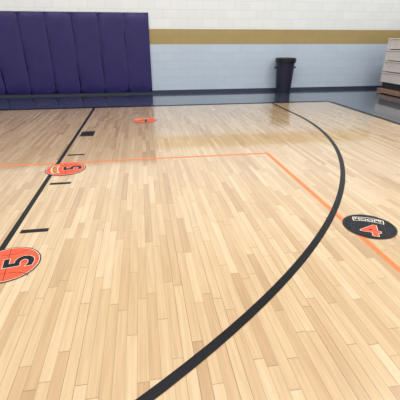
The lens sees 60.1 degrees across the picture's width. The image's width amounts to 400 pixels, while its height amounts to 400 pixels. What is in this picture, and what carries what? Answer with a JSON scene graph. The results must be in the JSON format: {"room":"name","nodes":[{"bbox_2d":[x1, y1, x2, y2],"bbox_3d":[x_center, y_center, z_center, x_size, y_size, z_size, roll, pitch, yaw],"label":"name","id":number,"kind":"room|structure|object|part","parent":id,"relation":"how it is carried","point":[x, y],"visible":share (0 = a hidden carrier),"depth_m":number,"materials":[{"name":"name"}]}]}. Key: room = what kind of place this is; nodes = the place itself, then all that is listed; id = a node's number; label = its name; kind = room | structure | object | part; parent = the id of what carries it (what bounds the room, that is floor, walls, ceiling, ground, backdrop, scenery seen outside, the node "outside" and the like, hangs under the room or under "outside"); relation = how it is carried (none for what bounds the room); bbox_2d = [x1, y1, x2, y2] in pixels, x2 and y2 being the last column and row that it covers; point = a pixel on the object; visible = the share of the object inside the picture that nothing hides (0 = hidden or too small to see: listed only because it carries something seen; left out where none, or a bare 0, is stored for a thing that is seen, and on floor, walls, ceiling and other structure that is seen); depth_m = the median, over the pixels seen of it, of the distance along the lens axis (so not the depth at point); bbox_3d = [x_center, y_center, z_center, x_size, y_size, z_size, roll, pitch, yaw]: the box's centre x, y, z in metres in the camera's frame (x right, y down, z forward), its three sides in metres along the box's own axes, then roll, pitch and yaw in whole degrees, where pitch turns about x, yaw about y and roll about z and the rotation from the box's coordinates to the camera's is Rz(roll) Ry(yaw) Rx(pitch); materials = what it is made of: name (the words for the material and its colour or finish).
{"room":"indoor basketball gym","nodes":[
{"label":"indoor basketball gym","id":0,"kind":"room"},
{"bbox_2d":[0,89,399,399],"bbox_3d":[-1.225,-0.165,3.479,16.600,0.001,12.760,-4,25,-8],"label":"floor","id":1,"kind":"structure","parent":0,"point":[143,264],"depth_m":2.43,"materials":[{"name":"brown wood"}]},
{"bbox_2d":[0,247,40,282],"bbox_3d":[-1.237,0.409,2.222,0.400,0.003,0.400,-8,26,-17],"label":"decal","id":2,"kind":"object","parent":1,"relation":"on","point":[16,262],"visible":1,"depth_m":2.24},
{"bbox_2d":[0,108,94,250],"bbox_3d":[-3.477,-0.638,4.496,3.940,0.001,5.783,-4,25,-8],"label":"lane line","id":3,"kind":"object","parent":1,"relation":"on","point":[85,133],"visible":1,"depth_m":3.23,"materials":[{"name":"black paint"}]},
{"bbox_2d":[45,162,85,174],"bbox_3d":[-1.501,-0.352,3.870,0.430,0.003,0.430,-8,26,-17],"label":"decal","id":4,"kind":"object","parent":1,"relation":"on","point":[69,168],"visible":1,"depth_m":3.87},
{"bbox_2d":[132,118,155,122],"bbox_3d":[-0.998,-1.433,6.207,0.430,0.003,0.430,-13,28,-26],"label":"decal","id":5,"kind":"object","parent":1,"relation":"on","point":[138,120],"visible":1,"depth_m":6.18},
{"bbox_2d":[0,101,329,110],"bbox_3d":[-3.536,-1.890,7.206,13.334,0.001,0.150,-4,25,-8],"label":"baseline","id":6,"kind":"object","parent":1,"relation":"on","point":[295,101],"visible":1,"depth_m":7.62,"materials":[{"name":"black paint"}]},
{"bbox_2d":[0,152,399,272],"bbox_3d":[-3.770,1.209,0.504,10.539,0.001,7.092,-4,25,-8],"label":"court line","id":7,"kind":"object","parent":1,"relation":"on","point":[395,266],"visible":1,"depth_m":3.53,"materials":[{"name":"orange paint"}]},
{"bbox_2d":[136,103,344,399],"bbox_3d":[-2.563,-0.263,3.683,9.841,0.001,7.840,-4,25,-8],"label":"three-point line","id":8,"kind":"object","parent":1,"relation":"on","point":[176,375],"visible":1,"depth_m":1.85,"materials":[{"name":"black paint"}]},
{"bbox_2d":[274,57,296,92],"bbox_3d":[2.290,-3.385,9.393,0.580,0.878,0.548,-4,25,-8],"label":"trash can","id":9,"kind":"object","parent":1,"relation":"on","point":[285,66],"visible":1,"depth_m":9.22,"materials":[{"name":"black plastic"}]},
{"bbox_2d":[330,102,399,124],"bbox_3d":[3.891,-0.078,3.286,0.110,0.001,10.725,-4,25,-8],"label":"sideline","id":10,"kind":"object","parent":1,"relation":"on","point":[330,102],"visible":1,"depth_m":6.70,"materials":[{"name":"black paint"}]},
{"bbox_2d":[342,214,397,238],"bbox_3d":[1.310,0.200,2.676,0.390,0.003,0.390,8,26,16],"label":"decal","id":11,"kind":"object","parent":1,"relation":"on","point":[368,226],"visible":1,"depth_m":2.67},
{"bbox_2d":[377,38,399,96],"bbox_3d":[6.111,-1.528,4.819,0.980,1.348,9.974,-4,25,-8],"label":"bleachers","id":12,"kind":"object","parent":1,"relation":"on","point":[390,79],"visible":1,"depth_m":8.91,"materials":[{"name":"metal"}]},
{"bbox_3d":[6.121,-1.393,4.883,0.960,0.026,9.974,-4,25,-8],"label":"seat","id":13,"kind":"part","parent":12,"relation":"part of","materials":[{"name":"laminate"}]},
{"bbox_3d":[6.158,-1.049,5.032,0.890,0.300,9.904,-4,25,-8],"label":"frame","id":14,"kind":"part","parent":12,"relation":"part of","materials":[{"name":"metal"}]},
{"bbox_2d":[0,0,399,90],"bbox_3d":[-2.150,-6.262,7.726,16.800,7.500,0.200,-4,25,-8],"label":"wall","id":15,"kind":"structure","parent":0,"point":[195,44],"depth_m":9.22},
{"bbox_2d":[0,11,151,94],"bbox_3d":[-4.585,-3.532,8.399,6.702,1.860,0.063,-4,25,-8],"label":"wall padding","id":16,"kind":"object","parent":15,"relation":"attached to","point":[26,67],"visible":1,"depth_m":8.58,"materials":[{"name":"purple plastic"}]},
{"bbox_2d":[0,86,381,96],"bbox_3d":[-2.232,-2.844,9.174,16.600,0.080,0.012,-4,25,-8],"label":"baseboard","id":17,"kind":"structure","parent":15,"relation":"attached to","point":[340,87],"depth_m":9.49,"materials":[{"name":"rubber"}]}
]}

